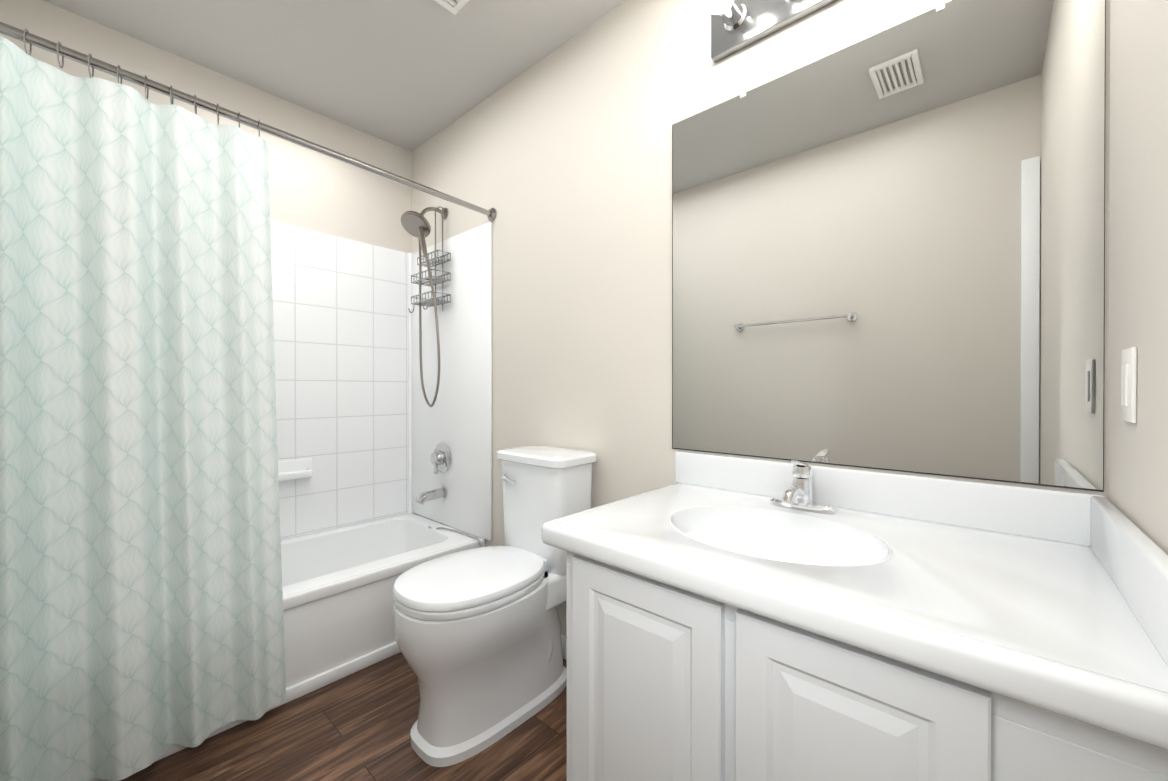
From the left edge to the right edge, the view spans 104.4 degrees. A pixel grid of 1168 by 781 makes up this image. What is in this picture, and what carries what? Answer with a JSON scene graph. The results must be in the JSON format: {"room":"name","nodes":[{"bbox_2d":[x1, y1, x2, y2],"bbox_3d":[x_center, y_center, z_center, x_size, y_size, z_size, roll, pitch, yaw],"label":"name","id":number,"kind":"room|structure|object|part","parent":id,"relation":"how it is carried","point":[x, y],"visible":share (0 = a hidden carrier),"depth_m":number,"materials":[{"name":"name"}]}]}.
{"room":"bathroom","nodes":[
{"label":"bathroom","id":0,"kind":"room"},
{"bbox_2d":[0,0,411,539],"bbox_3d":[-1.541,-0.158,2.090,0.100,2.440,1.520,0,0,42],"label":"wall","id":1,"kind":"structure","parent":0,"point":[309,189],"depth_m":2.15,"materials":[{"name":"beige paint"}]},
{"bbox_2d":[43,0,624,151],"bbox_3d":[-0.512,-1.425,1.167,2.860,0.100,1.720,0,0,42],"label":"ceiling","id":2,"kind":"structure","parent":0,"point":[410,75],"depth_m":1.80,"materials":[{"name":"paint"}]},
{"bbox_2d":[434,0,469,14],"bbox_3d":[-0.457,-1.368,1.453,0.270,0.016,0.270,0,0,42],"label":"ceiling vent","id":3,"kind":"object","parent":2,"relation":"in","point":[454,7],"visible":0.94,"depth_m":1.60,"materials":[{"name":"white paint"}]},
{"bbox_3d":[-0.550,-1.368,1.536,0.022,0.016,0.270,0,0,42],"label":"frame","id":4,"kind":"part","parent":3,"relation":"part of","materials":[{"name":"white paint"}]},
{"bbox_3d":[-0.374,-1.368,1.546,0.226,0.016,0.022,0,0,42],"label":"frame","id":5,"kind":"part","parent":3,"relation":"part of","materials":[{"name":"white paint"}]},
{"bbox_2d":[119,652,566,780],"bbox_3d":[-0.512,1.115,1.175,2.860,0.100,1.720,0,0,42],"label":"floor","id":6,"kind":"structure","parent":0,"point":[357,726],"depth_m":1.35,"materials":[{"name":"brown wood"}]},
{"bbox_2d":[87,221,491,780],"bbox_3d":[-1.180,0.140,1.768,0.865,1.846,1.516,0,0,42],"label":"bathtub","id":7,"kind":"object","parent":6,"relation":"on","point":[365,432],"visible":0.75,"depth_m":2.26,"materials":[{"name":"white ceramic"}]},
{"bbox_3d":[-0.791,0.544,2.317,0.052,0.067,0.147,0,0,42],"label":"spout","id":8,"kind":"part","parent":7,"relation":"part of","materials":[{"name":"silver metal"}]},
{"bbox_3d":[-0.760,0.387,2.325,0.052,0.084,0.034,0,0,42],"label":"valve lever","id":9,"kind":"part","parent":7,"relation":"part of","materials":[{"name":"silver metal"}]},
{"bbox_3d":[-0.757,0.351,2.354,0.160,0.160,0.057,0,0,42],"label":"valve plate","id":10,"kind":"part","parent":7,"relation":"part of","materials":[{"name":"silver metal"}]},
{"bbox_2d":[392,445,596,766],"bbox_3d":[-0.291,0.644,1.533,0.374,0.839,0.684,0,0,42],"label":"toilet","id":11,"kind":"object","parent":6,"relation":"on","point":[477,632],"visible":0.9,"depth_m":1.39,"materials":[{"name":"white ceramic"}]},
{"bbox_3d":[-0.356,0.586,1.460,0.374,0.036,0.486,0,0,42],"label":"lid","id":12,"kind":"part","parent":11,"relation":"part of","materials":[{"name":"white ceramic"}]},
{"bbox_3d":[-0.356,0.617,1.460,0.372,0.023,0.484,0,0,42],"label":"seat","id":13,"kind":"part","parent":11,"relation":"part of","materials":[{"name":"white ceramic"}]},
{"bbox_3d":[-0.274,0.329,1.663,0.082,0.023,0.019,0,0,42],"label":"lever handle","id":14,"kind":"part","parent":11,"relation":"part of","materials":[{"name":"silver metal"}]},
{"bbox_3d":[-0.143,0.448,1.698,0.330,0.370,0.200,0,0,42],"label":"tank","id":15,"kind":"part","parent":11,"relation":"part of","materials":[{"name":"white ceramic"}]},
{"bbox_3d":[-0.143,0.243,1.697,0.356,0.038,0.226,0,0,42],"label":"tank lid","id":16,"kind":"part","parent":11,"relation":"part of","materials":[{"name":"white ceramic"}]},
{"bbox_2d":[542,451,1167,780],"bbox_3d":[0.441,0.617,0.933,0.911,0.897,0.605,0,0,42],"label":"bathroom vanity","id":17,"kind":"object","parent":6,"relation":"on","point":[729,618],"visible":1,"depth_m":0.73,"materials":[{"name":"white paint"}]},
{"bbox_3d":[-0.023,0.659,1.019,0.045,0.532,0.004,0,0,42],"label":"frame","id":18,"kind":"part","parent":17,"relation":"part of","materials":[{"name":"white paint"}]},
{"bbox_3d":[0.107,0.651,0.887,0.345,0.570,0.019,0,0,42],"label":"door","id":19,"kind":"part","parent":17,"relation":"part of","materials":[{"name":"white paint"}]},
{"bbox_3d":[0.253,0.660,0.773,0.045,0.532,0.004,0,0,42],"label":"frame","id":20,"kind":"part","parent":17,"relation":"part of","materials":[{"name":"white paint"}]},
{"bbox_2d":[769,460,836,514],"bbox_3d":[0.520,0.231,1.104,0.156,0.125,0.182,0,0,42],"label":"faucet","id":21,"kind":"object","parent":17,"relation":"on","point":[799,488],"depth_m":1.13,"materials":[{"name":"silver metal"}]},
{"bbox_3d":[0.372,0.652,0.650,0.315,0.570,0.019,0,0,42],"label":"door","id":22,"kind":"part","parent":17,"relation":"part of","materials":[{"name":"white paint"}]},
{"bbox_3d":[0.289,0.369,0.740,0.881,0.050,0.004,0,0,42],"label":"frame","id":23,"kind":"part","parent":17,"relation":"part of","materials":[{"name":"white paint"}]},
{"bbox_3d":[0.554,0.661,0.504,0.171,0.532,0.004,0,0,42],"label":"frame","id":24,"kind":"part","parent":17,"relation":"part of","materials":[{"name":"white paint"}]},
{"bbox_2d":[412,0,1109,636],"bbox_3d":[0.028,-0.157,1.775,2.860,2.440,0.100,0,0,42],"label":"wall","id":25,"kind":"structure","parent":0,"point":[560,158],"depth_m":1.68,"materials":[{"name":"beige paint"}]},
{"bbox_2d":[401,206,450,406],"bbox_3d":[-0.794,-0.438,2.284,0.238,1.042,0.230,0,0,42],"label":"shower","id":26,"kind":"object","parent":25,"relation":"attached to","point":[415,224],"visible":1,"depth_m":2.28,"materials":[{"name":"silver metal"}]},
{"bbox_3d":[-0.782,-0.904,2.321,0.019,0.080,0.139,0,0,42],"label":"arm","id":27,"kind":"part","parent":26,"relation":"part of"},
{"bbox_2d":[561,635,566,659],"bbox_3d":[-0.072,1.020,1.792,0.967,0.085,0.012,0,0,42],"label":"baseboard","id":28,"kind":"structure","parent":25,"relation":"attached to","point":[564,645],"depth_m":1.79,"materials":[{"name":"white paint"}]},
{"bbox_2d":[703,0,837,62],"bbox_3d":[0.573,-1.065,1.091,0.640,0.150,0.186,0,0,42],"label":"light","id":29,"kind":"object","parent":25,"relation":"attached to","point":[737,25],"visible":1,"depth_m":1.26,"materials":[{"name":"grey metal"}]},
{"bbox_3d":[0.360,-1.060,1.212,0.082,0.082,0.082,0,0,42],"label":"bulb","id":30,"kind":"part","parent":29,"relation":"part of","materials":[{"name":"white glass"}]},
{"bbox_2d":[719,0,747,32],"bbox_3d":[0.412,-1.065,1.271,0.068,0.068,0.082,0,0,42],"label":"socket","id":31,"kind":"object","parent":29,"relation":"attached to","point":[734,19],"depth_m":1.27,"materials":[{"name":"silver metal"}]},
{"bbox_2d":[672,0,1105,491],"bbox_3d":[0.632,-0.338,1.161,0.929,1.056,0.008,0,0,42],"label":"mirror","id":32,"kind":"object","parent":25,"relation":"attached to","point":[888,249],"visible":1,"depth_m":1.05,"materials":[{"name":"grey mirror"}]},
{"bbox_2d":[675,451,1104,546],"bbox_3d":[0.635,0.245,1.149,0.911,0.100,0.022,0,0,42],"label":"backsplash","id":33,"kind":"structure","parent":25,"relation":"attached to","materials":[{"name":"white stone"}]},
{"bbox_2d":[1108,0,1167,553],"bbox_3d":[0.517,-0.152,0.251,0.100,2.440,1.520,0,0,42],"label":"wall","id":34,"kind":"structure","parent":0,"point":[1138,319],"depth_m":0.68,"materials":[{"name":"beige paint"}]},
{"bbox_2d":[1121,347,1136,422],"bbox_3d":[0.858,-0.008,0.716,0.008,0.116,0.072,0,0,42],"label":"light switch","id":35,"kind":"object","parent":34,"relation":"attached to","point":[1129,387],"visible":0.98,"depth_m":0.70,"materials":[{"name":"white plastic"}]},
{"bbox_3d":[-1.052,-0.153,0.567,2.860,2.440,0.100,0,0,42],"label":"wall","id":36,"kind":"structure","parent":0,"visible":0},
{"bbox_2d":[0,22,495,780],"bbox_3d":[-0.926,0.068,1.542,0.083,1.901,1.516,0,0,42],"label":"shower curtain","id":37,"kind":"object","parent":36,"relation":"attached to","point":[140,590],"visible":1,"depth_m":1.20,"materials":[{"name":"green fabric"}]},
{"bbox_3d":[-0.931,-0.834,1.543,0.025,0.061,1.509,0,0,42],"label":"rod","id":38,"kind":"part","parent":37,"relation":"part of","materials":[{"name":"silver metal"}]}
]}

